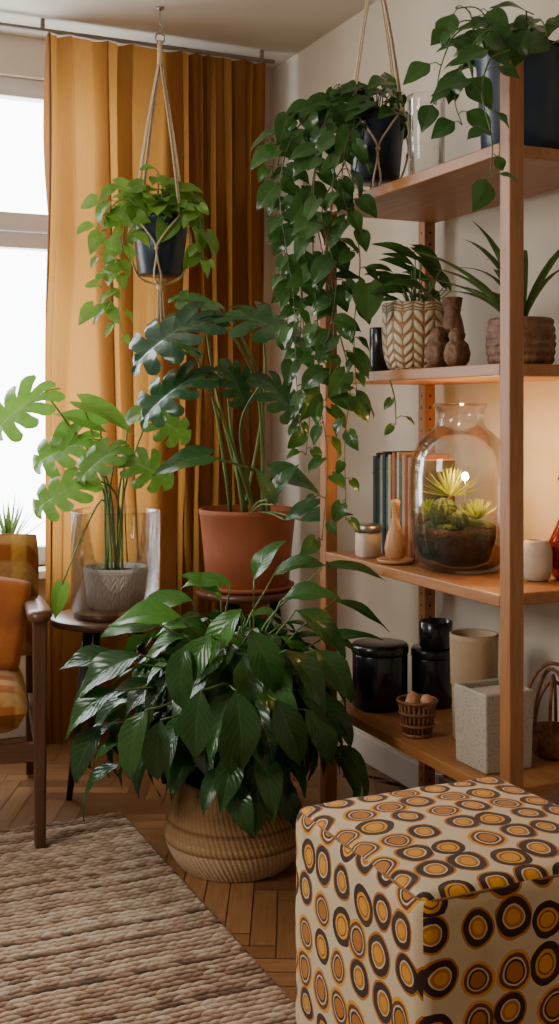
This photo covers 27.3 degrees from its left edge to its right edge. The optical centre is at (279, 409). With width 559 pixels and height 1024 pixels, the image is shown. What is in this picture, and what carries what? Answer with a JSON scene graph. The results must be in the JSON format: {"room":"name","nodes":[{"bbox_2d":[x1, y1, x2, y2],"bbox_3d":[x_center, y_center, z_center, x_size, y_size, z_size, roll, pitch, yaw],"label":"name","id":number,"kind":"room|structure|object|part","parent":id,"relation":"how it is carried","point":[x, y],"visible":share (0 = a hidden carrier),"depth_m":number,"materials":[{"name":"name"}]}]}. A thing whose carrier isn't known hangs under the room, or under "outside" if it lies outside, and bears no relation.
{"room":"living room","nodes":[
{"label":"living room","id":0,"kind":"room"},
{"bbox_2d":[0,34,271,680],"bbox_3d":[-1.832,-0.087,3.918,3.890,2.575,0.150,0,0,-24],"label":"wall","id":1,"kind":"structure","parent":0,"point":[20,57],"depth_m":4.27,"materials":[{"name":"paint"}]},
{"bbox_2d":[0,715,25,738],"bbox_3d":[-1.805,1.155,3.841,3.876,0.090,0.014,0,0,-24],"label":"baseboard","id":2,"kind":"structure","parent":1,"relation":"attached to","point":[20,731],"depth_m":4.22,"materials":[{"name":"white paint"}]},
{"bbox_2d":[0,76,47,578],"bbox_3d":[-1.371,-0.310,4.028,1.780,1.840,0.210,0,0,-24],"label":"window","id":3,"kind":"structure","parent":1,"relation":"in","point":[18,231],"depth_m":4.27,"materials":[{"name":"white paint"}]},
{"bbox_2d":[0,496,44,533],"bbox_3d":[-0.959,0.438,4.130,0.302,0.283,0.138,0,0,-24],"label":"potted succulent","id":4,"kind":"object","parent":3,"relation":"on","point":[9,527],"visible":0.53,"depth_m":4.13,"materials":[{"name":"green plant"}]},
{"bbox_3d":[-1.359,0.595,4.000,1.780,0.030,0.150,0,0,-24],"label":"sill","id":5,"kind":"part","parent":3,"relation":"part of","materials":[{"name":"white paint"}]},
{"bbox_2d":[0,0,376,69],"bbox_3d":[-0.750,-1.425,1.526,4.090,0.100,5.400,0,0,-24],"label":"ceiling","id":6,"kind":"structure","parent":0,"point":[282,29],"depth_m":4.06,"materials":[{"name":"paint"}]},
{"bbox_2d":[0,19,274,63],"bbox_3d":[-1.114,-1.353,3.919,2.400,0.045,0.020,0,0,-24],"label":"rail","id":7,"kind":"object","parent":6,"relation":"attached to","point":[41,28],"visible":1,"depth_m":4.17,"materials":[{"name":"metal"}]},
{"bbox_2d":[43,32,267,744],"bbox_3d":[-0.436,-0.072,4.223,0.871,2.505,0.103,0,0,-24],"label":"curtain","id":8,"kind":"object","parent":7,"relation":"hanging from","point":[96,102],"visible":0.52,"depth_m":4.19,"materials":[{"name":"fabric"}]},
{"bbox_2d":[156,6,163,32],"bbox_3d":[-0.408,-1.333,3.930,0.028,0.084,0.028,0,0,-24],"label":"ceiling hook","id":9,"kind":"object","parent":6,"relation":"attached to","point":[158,8],"visible":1,"depth_m":3.93,"materials":[{"name":"metal"}]},
{"bbox_2d":[128,33,191,326],"bbox_3d":[-0.408,-0.766,3.930,0.222,1.046,0.222,0,0,-24],"label":"macrame hanger","id":10,"kind":"object","parent":9,"relation":"hanging from","point":[160,315],"visible":0.61,"depth_m":3.92,"materials":[{"name":"fabric"}]},
{"bbox_2d":[76,163,218,344],"bbox_3d":[-0.460,-0.518,3.904,0.482,0.607,0.370,0,0,-24],"label":"pothos","id":11,"kind":"object","parent":10,"relation":"hanging from","point":[156,212],"visible":0.97,"depth_m":3.83,"materials":[{"name":"green plant"}]},
{"bbox_2d":[132,213,187,277],"bbox_3d":[-0.408,-0.558,3.930,0.200,0.200,0.200,0,0,-24],"label":"pot","id":12,"kind":"object","parent":10,"relation":"in","point":[171,248],"depth_m":3.85,"materials":[{"name":"black ceramic"}]},
{"bbox_2d":[0,736,409,1004],"bbox_3d":[-0.740,1.250,1.504,4.090,0.100,5.350,0,0,-24],"label":"floor","id":13,"kind":"structure","parent":0,"point":[260,914],"depth_m":3.39,"materials":[{"name":"brown wood"}]},
{"bbox_2d":[0,534,51,847],"bbox_3d":[-1.013,0.789,3.372,0.649,0.808,0.699,0,0,-14],"label":"armchair","id":14,"kind":"object","parent":13,"relation":"on","point":[19,559],"visible":0.82,"depth_m":3.14,"materials":[{"name":"brown wood"}]},
{"bbox_2d":[0,668,27,733],"bbox_3d":[-1.002,0.827,3.329,0.524,0.150,0.550,0,0,-14],"label":"seat cushion","id":15,"kind":"object","parent":14,"relation":"on","point":[13,695],"depth_m":3.15,"materials":[{"name":"fabric"}]},
{"bbox_2d":[0,576,30,671],"bbox_3d":[-0.889,0.622,3.391,0.312,0.298,0.153,0,0,-15],"label":"throw pillow","id":16,"kind":"object","parent":14,"relation":"on","point":[14,593],"visible":0.95,"depth_m":3.38,"materials":[{"name":"orange fabric"}]},
{"bbox_3d":[-0.935,0.932,3.070,0.556,0.050,0.025,0,0,-14],"label":"rail","id":17,"kind":"part","parent":14,"relation":"part of","materials":[{"name":"brown wood"}]},
{"bbox_2d":[0,534,38,655],"bbox_3d":[-1.032,0.587,3.585,0.550,0.404,0.146,0,0,-14],"label":"cushion","id":18,"kind":"object","parent":14,"relation":"on","point":[19,559],"depth_m":3.59,"materials":[{"name":"orange fabric"}]},
{"bbox_3d":[-0.804,0.912,3.724,0.040,0.564,0.123,0,0,-14],"label":"leg","id":19,"kind":"part","parent":14,"relation":"part of","materials":[{"name":"brown wood"}]},
{"bbox_3d":[-0.727,0.932,3.426,0.024,0.050,0.550,0,0,-14],"label":"rail","id":20,"kind":"part","parent":14,"relation":"part of","materials":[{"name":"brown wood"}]},
{"bbox_3d":[-0.725,0.587,3.416,0.069,0.078,0.640,0,0,-14],"label":"armrest","id":21,"kind":"part","parent":14,"relation":"part of","materials":[{"name":"brown wood"}]},
{"bbox_3d":[-0.655,0.882,3.145,0.040,0.620,0.040,0,0,-14],"label":"leg","id":22,"kind":"part","parent":14,"relation":"part of","materials":[{"name":"brown wood"}]},
{"bbox_2d":[49,609,166,799],"bbox_3d":[-0.556,0.931,3.705,0.370,0.542,0.379,0,0,-24],"label":"side table","id":23,"kind":"object","parent":13,"relation":"on","point":[91,631],"visible":0.3,"depth_m":3.59,"materials":[{"name":"brown wood"}]},
{"bbox_3d":[-0.620,0.942,3.583,0.034,0.519,0.118,0,0,26],"label":"leg","id":24,"kind":"part","parent":23,"relation":"part of","materials":[{"name":"black paint"}]},
{"bbox_3d":[-0.617,0.942,3.820,0.035,0.519,0.119,0,0,-24],"label":"leg","id":25,"kind":"part","parent":23,"relation":"part of","materials":[{"name":"black paint"}]},
{"bbox_2d":[73,613,120,622],"bbox_3d":[-0.537,0.649,3.687,0.243,0.022,0.240,0,0,-24],"label":"wood slice","id":26,"kind":"object","parent":23,"relation":"on","point":[99,619],"visible":0.29,"depth_m":3.57,"materials":[{"name":"brown wood"}]},
{"bbox_2d":[71,506,160,616],"bbox_3d":[-0.525,0.479,3.691,0.286,0.317,0.286,0,0,-24],"label":"glass cylinder","id":27,"kind":"object","parent":26,"relation":"on","point":[90,596],"visible":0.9,"depth_m":3.59,"materials":[{"name":"clear glass"}]},
{"bbox_2d":[0,375,190,618],"bbox_3d":[-0.574,0.268,3.578,0.605,0.757,0.375,0,0,-24],"label":"monstera","id":28,"kind":"object","parent":27,"relation":"in","point":[93,412],"visible":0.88,"depth_m":3.55,"materials":[{"name":"plant"}]},
{"bbox_2d":[96,562,135,592],"bbox_3d":[-0.525,0.566,3.691,0.208,0.130,0.208,0,0,-24],"label":"pot","id":29,"kind":"object","parent":27,"relation":"in","point":[115,576],"depth_m":3.60,"materials":[{"name":"grey ceramic"}]},
{"bbox_3d":[-0.419,0.942,3.702,0.118,0.519,0.034,0,0,-4],"label":"leg","id":30,"kind":"part","parent":23,"relation":"part of","materials":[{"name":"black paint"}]},
{"bbox_2d":[0,812,295,1023],"bbox_3d":[-0.890,1.195,2.072,1.885,0.010,2.110,0,0,-24],"label":"rug","id":31,"kind":"object","parent":13,"relation":"on","point":[97,926],"visible":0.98,"depth_m":2.58,"materials":[{"name":"fabric"}]},
{"bbox_2d":[60,540,388,882],"bbox_3d":[-0.166,0.770,2.997,0.826,0.860,0.770,0,0,-40],"label":"peace lily","id":32,"kind":"object","parent":13,"relation":"on","point":[238,698],"visible":0.97,"depth_m":2.83,"materials":[{"name":"plant"}]},
{"bbox_2d":[164,766,302,882],"bbox_3d":[-0.118,1.087,3.064,0.380,0.225,0.380,0,0,-24],"label":"basket","id":33,"kind":"object","parent":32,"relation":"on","point":[211,846],"depth_m":2.91,"materials":[{"name":"beige wicker"}]},
{"bbox_2d":[196,588,290,631],"bbox_3d":[-0.107,0.896,3.803,0.340,0.611,0.349,0,0,-24],"label":"side table","id":34,"kind":"object","parent":13,"relation":"on","point":[273,599],"visible":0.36,"depth_m":3.67,"materials":[{"name":"brown wood"}]},
{"bbox_3d":[-0.166,0.907,3.691,0.034,0.588,0.111,0,0,26],"label":"leg","id":35,"kind":"part","parent":34,"relation":"part of","materials":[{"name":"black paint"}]},
{"bbox_2d":[129,290,352,593],"bbox_3d":[-0.182,0.108,3.572,0.649,0.963,0.671,0,0,-24],"label":"monstera","id":36,"kind":"object","parent":34,"relation":"on","point":[232,535],"visible":0.92,"depth_m":3.50,"materials":[{"name":"plant"}]},
{"bbox_2d":[199,504,294,589],"bbox_3d":[-0.105,0.452,3.799,0.322,0.255,0.322,0,0,-24],"label":"pot","id":37,"kind":"object","parent":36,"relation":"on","point":[232,535],"depth_m":3.67,"materials":[{"name":"ceramic"}]},
{"bbox_3d":[0.018,0.907,3.801,0.111,0.588,0.034,0,0,-4],"label":"leg","id":38,"kind":"part","parent":34,"relation":"part of","materials":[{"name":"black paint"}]},
{"bbox_2d":[295,776,558,1023],"bbox_3d":[0.323,0.951,1.999,0.473,0.482,0.473,0,0,-24],"label":"ottoman","id":39,"kind":"object","parent":13,"relation":"on","point":[432,904],"visible":1,"depth_m":1.83,"materials":[{"name":"fabric"}]},
{"bbox_2d":[320,59,558,803],"bbox_3d":[0.477,0.195,2.998,0.370,2.010,0.930,0,0,-24],"label":"shelving unit","id":40,"kind":"object","parent":13,"relation":"on","point":[428,197],"visible":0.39,"depth_m":2.67,"materials":[{"name":"brown wood"}]},
{"bbox_3d":[0.142,0.300,3.336,0.038,1.800,0.038,0,0,-24],"label":"post","id":41,"kind":"part","parent":40,"relation":"part of","materials":[{"name":"brown wood"}]},
{"bbox_2d":[354,523,381,557],"bbox_3d":[0.245,0.361,3.184,0.076,0.091,0.076,0,0,-24],"label":"storage jar","id":42,"kind":"object","parent":40,"relation":"on","point":[367,542],"visible":0.88,"depth_m":3.16,"materials":[{"name":"beige ceramic"}]},
{"bbox_3d":[0.245,0.327,3.184,0.076,0.021,0.076,0,0,-24],"label":"lid","id":43,"kind":"part","parent":42,"relation":"part of","materials":[{"name":"metal"}]},
{"bbox_2d":[373,456,375,522],"bbox_3d":[0.324,0.270,3.325,0.116,0.275,0.016,0,0,-24],"label":"book","id":44,"kind":"object","parent":40,"relation":"on","point":[374,457],"visible":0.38,"depth_m":3.30,"materials":[{"name":"paper"}]},
{"bbox_2d":[376,453,381,523],"bbox_3d":[0.331,0.265,3.311,0.116,0.285,0.013,0,0,-24],"label":"book","id":45,"kind":"object","parent":40,"relation":"on","point":[377,454],"visible":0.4,"depth_m":3.29,"materials":[{"name":"paper"}]},
{"bbox_2d":[378,458,379,523],"bbox_3d":[0.337,0.272,3.297,0.116,0.270,0.015,0,0,-24],"label":"book","id":46,"kind":"object","parent":40,"relation":"on","point":[379,458],"visible":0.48,"depth_m":3.28,"materials":[{"name":"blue paper"}]},
{"bbox_2d":[370,327,388,370],"bbox_3d":[0.281,-0.166,3.200,0.062,0.125,0.062,0,0,-24],"label":"vase","id":47,"kind":"object","parent":40,"relation":"on","point":[377,361],"visible":0.59,"depth_m":3.17,"materials":[{"name":"black ceramic"}]},
{"bbox_2d":[351,637,408,712],"bbox_3d":[0.285,0.750,3.259,0.162,0.180,0.162,0,0,-24],"label":"canister","id":48,"kind":"object","parent":40,"relation":"on","point":[380,675],"visible":0.9,"depth_m":3.19,"materials":[{"name":"black ceramic"}]},
{"bbox_3d":[0.285,0.672,3.259,0.162,0.026,0.162,0,0,-24],"label":"lid","id":49,"kind":"part","parent":48,"relation":"part of","materials":[{"name":"black ceramic"}]},
{"bbox_2d":[380,455,381,553],"bbox_3d":[0.341,0.267,3.283,0.116,0.280,0.012,0,0,-24],"label":"book","id":50,"kind":"object","parent":40,"relation":"on","point":[380,455],"visible":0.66,"depth_m":3.26,"materials":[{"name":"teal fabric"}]},
{"bbox_2d":[386,457,387,534],"bbox_3d":[0.354,0.270,3.256,0.116,0.275,0.012,0,0,-24],"label":"book","id":51,"kind":"object","parent":40,"relation":"on","point":[386,457],"visible":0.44,"depth_m":3.23,"materials":[{"name":"green paper"}]},
{"bbox_2d":[388,455,391,529],"bbox_3d":[0.359,0.266,3.243,0.116,0.282,0.014,0,0,-24],"label":"book","id":52,"kind":"object","parent":40,"relation":"on","point":[389,456],"visible":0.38,"depth_m":3.22,"materials":[{"name":"beige paper"}]},
{"bbox_2d":[391,453,396,498],"bbox_3d":[0.369,0.263,3.230,0.116,0.288,0.015,0,0,-24],"label":"book","id":53,"kind":"object","parent":40,"relation":"on","point":[394,455],"visible":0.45,"depth_m":3.21,"materials":[{"name":"brown paper"}]},
{"bbox_2d":[377,557,413,564],"bbox_3d":[0.308,0.401,3.053,0.100,0.012,0.100,0,0,-24],"label":"plate","id":54,"kind":"object","parent":40,"relation":"on","point":[406,560],"visible":0.94,"depth_m":3.03,"materials":[{"name":"brown wood"}]},
{"bbox_2d":[384,499,405,558],"bbox_3d":[0.308,0.316,3.053,0.058,0.158,0.058,0,0,-24],"label":"bottle","id":55,"kind":"object","parent":54,"relation":"on","point":[395,545],"visible":1,"depth_m":3.04,"materials":[{"name":"brown wood"}]},
{"bbox_2d":[394,459,396,498],"bbox_3d":[0.374,0.271,3.216,0.116,0.272,0.013,0,0,-24],"label":"book","id":56,"kind":"object","parent":40,"relation":"on","point":[395,475],"visible":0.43,"depth_m":3.19,"materials":[{"name":"brown paper"}]},
{"bbox_2d":[382,451,413,553],"bbox_3d":[0.346,0.262,3.269,0.116,0.290,0.016,0,0,-24],"label":"book","id":57,"kind":"object","parent":40,"relation":"on","point":[385,454],"visible":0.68,"depth_m":3.25,"materials":[{"name":"paper"}]},
{"bbox_2d":[399,460,401,527],"bbox_3d":[0.384,0.273,3.192,0.116,0.268,0.014,0,0,-24],"label":"book","id":58,"kind":"object","parent":40,"relation":"on","point":[400,461],"visible":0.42,"depth_m":3.17,"materials":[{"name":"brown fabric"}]},
{"bbox_2d":[364,242,450,369],"bbox_3d":[0.315,-0.277,3.086,0.278,0.348,0.299,0,0,-24],"label":"potted fern","id":59,"kind":"object","parent":40,"relation":"on","point":[407,325],"visible":0.88,"depth_m":3.01,"materials":[{"name":"green plant"}]},
{"bbox_2d":[404,456,410,556],"bbox_3d":[0.396,0.267,3.161,0.116,0.280,0.012,0,0,-24],"label":"book","id":60,"kind":"object","parent":40,"relation":"on","point":[406,457],"visible":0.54,"depth_m":3.13,"materials":[{"name":"red paper"}]},
{"bbox_2d":[402,454,412,536],"bbox_3d":[0.392,0.265,3.177,0.116,0.285,0.018,0,0,-24],"label":"book","id":61,"kind":"object","parent":40,"relation":"on","point":[403,455],"visible":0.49,"depth_m":3.15,"materials":[{"name":"beige paper"}]},
{"bbox_2d":[407,457,410,557],"bbox_3d":[0.404,0.268,3.146,0.116,0.278,0.019,0,0,-24],"label":"book","id":62,"kind":"object","parent":40,"relation":"on","point":[409,458],"visible":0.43,"depth_m":3.13,"materials":[{"name":"paper"}]},
{"bbox_2d":[382,301,443,369],"bbox_3d":[0.366,-0.194,3.074,0.186,0.180,0.186,0,0,-24],"label":"pot","id":63,"kind":"object","parent":40,"relation":"on","point":[407,326],"depth_m":2.99,"materials":[{"name":"beige ceramic"}]},
{"bbox_2d":[397,452,433,498],"bbox_3d":[0.379,0.262,3.204,0.116,0.290,0.011,0,0,-24],"label":"book","id":64,"kind":"object","parent":40,"relation":"on","point":[399,454],"visible":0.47,"depth_m":3.18,"materials":[{"name":"beige paper"}]},
{"bbox_2d":[396,694,437,738],"bbox_3d":[0.356,0.792,2.970,0.109,0.094,0.109,0,0,-24],"label":"wicker basket","id":65,"kind":"object","parent":40,"relation":"on","point":[419,723],"visible":0.94,"depth_m":2.94,"materials":[{"name":"brown wicker"}]},
{"bbox_2d":[405,695,418,711],"bbox_3d":[0.340,0.753,2.952,0.036,0.043,0.036,0,0,-24],"label":"egg","id":66,"kind":"object","parent":65,"relation":"on","point":[411,698],"visible":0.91,"depth_m":2.94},
{"bbox_2d":[406,691,419,701],"bbox_3d":[0.347,0.753,2.990,0.036,0.043,0.036,0,0,-24],"label":"egg","id":67,"kind":"object","parent":65,"relation":"on","point":[411,692],"visible":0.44,"depth_m":2.98,"materials":[{"name":"brown food"}]},
{"bbox_2d":[420,694,433,710],"bbox_3d":[0.380,0.753,2.961,0.036,0.043,0.036,0,0,-24],"label":"egg","id":68,"kind":"object","parent":65,"relation":"on","point":[426,698],"visible":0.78,"depth_m":2.95,"materials":[{"name":"brown food"}]},
{"bbox_2d":[407,91,445,175],"bbox_3d":[0.387,-0.708,3.028,0.104,0.235,0.104,0,0,-24],"label":"glass vase","id":69,"kind":"object","parent":40,"relation":"on","point":[411,170],"visible":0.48,"depth_m":3.01,"materials":[{"name":"clear glass"}]},
{"bbox_3d":[0.445,0.300,3.473,0.038,1.800,0.038,0,0,-24],"label":"post","id":70,"kind":"part","parent":40,"relation":"part of","materials":[{"name":"brown wood"}]},
{"bbox_2d":[410,454,449,560],"bbox_3d":[0.410,0.264,3.129,0.116,0.286,0.015,0,0,-24],"label":"book","id":71,"kind":"object","parent":40,"relation":"on","point":[429,456],"visible":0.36,"depth_m":3.13,"materials":[{"name":"paper"}]},
{"bbox_2d":[411,644,451,709],"bbox_3d":[0.434,0.757,3.275,0.121,0.165,0.121,0,0,-24],"label":"canister","id":72,"kind":"object","parent":40,"relation":"on","point":[430,668],"visible":0.67,"depth_m":3.22,"materials":[{"name":"black ceramic"}]},
{"bbox_3d":[0.434,0.687,3.275,0.121,0.026,0.121,0,0,-24],"label":"lid","id":73,"kind":"part","parent":72,"relation":"part of","materials":[{"name":"black ceramic"}]},
{"bbox_2d":[419,618,452,650],"bbox_3d":[0.443,0.635,3.262,0.096,0.077,0.096,0,0,-24],"label":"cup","id":74,"kind":"object","parent":72,"relation":"on","point":[434,633],"visible":0.94,"depth_m":3.22,"materials":[{"name":"ceramic"}]},
{"bbox_2d":[415,459,453,560],"bbox_3d":[0.420,0.270,3.117,0.116,0.274,0.014,0,0,-24],"label":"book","id":75,"kind":"object","parent":40,"relation":"on","point":[425,459],"visible":0.14,"depth_m":3.11,"materials":[{"name":"orange paper"}]},
{"bbox_2d":[425,326,447,367],"bbox_3d":[0.396,-0.156,2.873,0.072,0.105,0.066,0,0,-24],"label":"ornament","id":76,"kind":"object","parent":40,"relation":"on","point":[434,356],"visible":0.8,"depth_m":2.85,"materials":[{"name":"brown wood"}]},
{"bbox_2d":[423,460,454,521],"bbox_3d":[0.421,0.272,3.103,0.116,0.270,0.010,0,0,-24],"label":"book","id":77,"kind":"object","parent":40,"relation":"on","point":[431,467],"visible":0.13,"depth_m":3.09,"materials":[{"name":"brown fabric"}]},
{"bbox_3d":[0.477,0.421,2.998,0.370,0.028,0.854,0,0,-24],"label":"shelf","id":78,"kind":"part","parent":40,"relation":"part of","materials":[{"name":"brown wood"}]},
{"bbox_3d":[0.477,-0.576,2.998,0.370,0.028,0.854,0,0,-24],"label":"shelf","id":79,"kind":"part","parent":40,"relation":"part of","materials":[{"name":"brown wood"}]},
{"bbox_3d":[0.477,0.854,2.998,0.370,0.028,0.854,0,0,-24],"label":"shelf","id":80,"kind":"part","parent":40,"relation":"part of","materials":[{"name":"brown wood"}]},
{"bbox_2d":[441,296,464,366],"bbox_3d":[0.438,-0.195,2.914,0.063,0.182,0.063,0,0,-24],"label":"vase","id":81,"kind":"object","parent":40,"relation":"on","point":[452,318],"visible":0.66,"depth_m":2.89,"materials":[{"name":"brown wood"}]},
{"bbox_2d":[452,686,455,738],"bbox_3d":[0.497,0.772,2.941,0.112,0.134,0.112,0,0,-24],"label":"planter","id":82,"kind":"object","parent":40,"relation":"on","point":[453,701],"visible":0.11,"depth_m":2.93,"materials":[{"name":"beige ceramic"}]},
{"bbox_2d":[450,628,498,685],"bbox_3d":[0.497,0.637,2.941,0.124,0.134,0.124,0,0,-24],"label":"cup","id":83,"kind":"object","parent":82,"relation":"on","point":[473,651],"visible":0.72,"depth_m":2.89,"materials":[{"name":"beige ceramic"}]},
{"bbox_2d":[409,403,499,573],"bbox_3d":[0.461,0.195,2.936,0.260,0.424,0.260,0,0,-24],"label":"terrarium","id":84,"kind":"object","parent":40,"relation":"on","point":[474,548],"visible":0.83,"depth_m":2.86,"materials":[{"name":"clear glass"}]},
{"bbox_2d":[410,498,434,514],"bbox_3d":[0.384,0.250,2.960,0.102,0.045,0.097,0,0,28],"label":"succulent","id":85,"kind":"object","parent":84,"relation":"on","point":[426,506],"visible":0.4,"depth_m":2.94,"materials":[{"name":"green plant"}]},
{"bbox_2d":[429,498,457,525],"bbox_3d":[0.413,0.260,2.901,0.074,0.078,0.074,0,0,-24],"label":"cactus","id":86,"kind":"object","parent":84,"relation":"on","point":[441,510],"visible":0.67,"depth_m":2.88,"materials":[{"name":"green plant"}]},
{"bbox_2d":[423,467,481,495],"bbox_3d":[0.437,0.185,2.964,0.177,0.074,0.174,0,0,32],"label":"succulent","id":87,"kind":"object","parent":84,"relation":"in","point":[450,485],"visible":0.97,"depth_m":2.95,"materials":[{"name":"green plant"}]},
{"bbox_2d":[451,511,467,528],"bbox_3d":[0.447,0.273,2.852,0.044,0.046,0.044,0,0,-24],"label":"cactus","id":88,"kind":"object","parent":84,"relation":"on","point":[459,519],"visible":1,"depth_m":2.84,"materials":[{"name":"green plant"}]},
{"bbox_2d":[462,472,468,509],"bbox_3d":[0.466,0.225,2.889,0.018,0.137,0.018,0,0,-24],"label":"light bulb","id":89,"kind":"object","parent":84,"relation":"in","point":[465,476],"visible":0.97,"depth_m":2.88,"materials":[{"name":"glass"}]},
{"bbox_3d":[0.466,0.167,2.889,0.017,0.022,0.017,0,0,21],"label":"bulb","id":90,"kind":"part","parent":89,"relation":"part of","materials":[{"name":"white glass"}]},
{"bbox_2d":[454,498,495,519],"bbox_3d":[0.486,0.246,2.868,0.118,0.055,0.113,0,0,29],"label":"succulent","id":91,"kind":"object","parent":84,"relation":"in","point":[474,511],"visible":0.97,"depth_m":2.85,"materials":[{"name":"green plant"}]},
{"bbox_3d":[0.477,-0.089,2.998,0.370,0.028,0.854,0,0,-24],"label":"shelf","id":92,"kind":"part","parent":40,"relation":"part of","materials":[{"name":"brown wood"}]},
{"bbox_2d":[443,328,470,365],"bbox_3d":[0.434,-0.152,2.814,0.072,0.098,0.066,0,0,-24],"label":"ornament","id":93,"kind":"object","parent":40,"relation":"on","point":[457,352],"visible":0.93,"depth_m":2.79,"materials":[{"name":"brown wood"}]},
{"bbox_2d":[403,1,558,211],"bbox_3d":[0.518,-0.678,2.664,0.401,0.543,0.684,0,0,14],"label":"pothos","id":94,"kind":"object","parent":40,"relation":"on","point":[498,41],"visible":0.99,"depth_m":2.50,"materials":[{"name":"green plant"}]},
{"bbox_2d":[474,40,558,148],"bbox_3d":[0.601,-0.726,2.796,0.252,0.270,0.252,0,0,-24],"label":"pot","id":95,"kind":"object","parent":94,"relation":"on","point":[541,70],"depth_m":2.69,"materials":[{"name":"black ceramic"}]},
{"bbox_2d":[406,221,558,363],"bbox_3d":[0.465,-0.292,2.733,0.388,0.376,0.438,0,0,-24],"label":"spider plant","id":96,"kind":"object","parent":40,"relation":"on","point":[540,344],"visible":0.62,"depth_m":2.70,"materials":[{"name":"green plant"}]},
{"bbox_3d":[0.577,-0.161,2.752,0.167,0.115,0.167,0,0,-24],"label":"pot","id":97,"kind":"part","parent":96,"relation":"part of","materials":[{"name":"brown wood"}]},
{"bbox_2d":[454,678,533,774],"bbox_3d":[0.507,0.747,2.726,0.136,0.185,0.136,0,0,-24],"label":"square planter","id":98,"kind":"object","parent":40,"relation":"on","point":[477,703],"visible":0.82,"depth_m":2.69,"materials":[{"name":"concrete"}]},
{"bbox_3d":[0.510,0.195,2.523,0.038,2.010,0.038,0,0,-24],"label":"post","id":99,"kind":"part","parent":40,"relation":"part of","materials":[{"name":"brown wood"}]},
{"bbox_2d":[524,538,552,581],"bbox_3d":[0.614,0.358,2.745,0.074,0.098,0.074,0,0,-24],"label":"ceramic cup","id":100,"kind":"object","parent":40,"relation":"on","point":[538,553],"visible":0.95,"depth_m":2.71,"materials":[{"name":"beige ceramic"}]},
{"bbox_2d":[527,661,558,759],"bbox_3d":[0.664,0.725,2.791,0.119,0.229,0.142,0,0,-24],"label":"basket","id":101,"kind":"object","parent":40,"relation":"on","point":[545,734],"visible":0.95,"depth_m":2.77,"materials":[{"name":"brown wicker"}]},
{"bbox_2d":[532,721,558,759],"bbox_3d":[0.664,0.804,2.791,0.111,0.070,0.111,0,0,-24],"label":"bowl","id":102,"kind":"object","parent":101,"relation":"on","point":[545,738],"depth_m":2.75,"materials":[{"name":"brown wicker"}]},
{"bbox_2d":[549,477,558,579],"bbox_3d":[0.697,0.284,2.768,0.100,0.245,0.100,0,0,-24],"label":"vase","id":103,"kind":"object","parent":40,"relation":"on","point":[554,539],"visible":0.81,"depth_m":2.75,"materials":[{"name":"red glass"}]},
{"bbox_2d":[272,0,558,805],"bbox_3d":[1.047,-0.087,2.394,0.100,2.575,5.300,0,0,-24],"label":"wall","id":104,"kind":"structure","parent":0,"point":[329,61],"depth_m":3.59,"materials":[{"name":"paint"}]},
{"bbox_2d":[337,728,454,788],"bbox_3d":[1.026,1.155,2.302,0.014,0.090,5.150,0,0,-24],"label":"baseboard","id":105,"kind":"structure","parent":104,"relation":"attached to","point":[390,762],"depth_m":3.77,"materials":[{"name":"white paint"}]},
{"bbox_3d":[0.269,-1.367,3.216,0.028,0.033,0.028,0,0,-24],"label":"ceiling hook","id":106,"kind":"object","parent":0,"visible":0},
{"bbox_2d":[344,0,407,191],"bbox_3d":[0.269,-0.965,3.216,0.196,0.767,0.196,0,0,-24],"label":"macrame hanger","id":107,"kind":"object","parent":106,"relation":"hanging from","point":[386,20],"visible":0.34,"depth_m":3.17,"materials":[{"name":"fabric"}]},
{"bbox_2d":[249,72,413,555],"bbox_3d":[0.139,-0.290,3.152,0.452,1.343,0.433,0,0,6],"label":"plant","id":108,"kind":"object","parent":107,"relation":"hanging from","point":[322,115],"visible":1,"depth_m":3.07,"materials":[{"name":"green plant"}]},
{"bbox_3d":[0.269,-0.730,3.216,0.174,0.190,0.174,0,0,-24],"label":"pot","id":109,"kind":"part","parent":108,"relation":"part of","materials":[{"name":"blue ceramic"}]}
]}

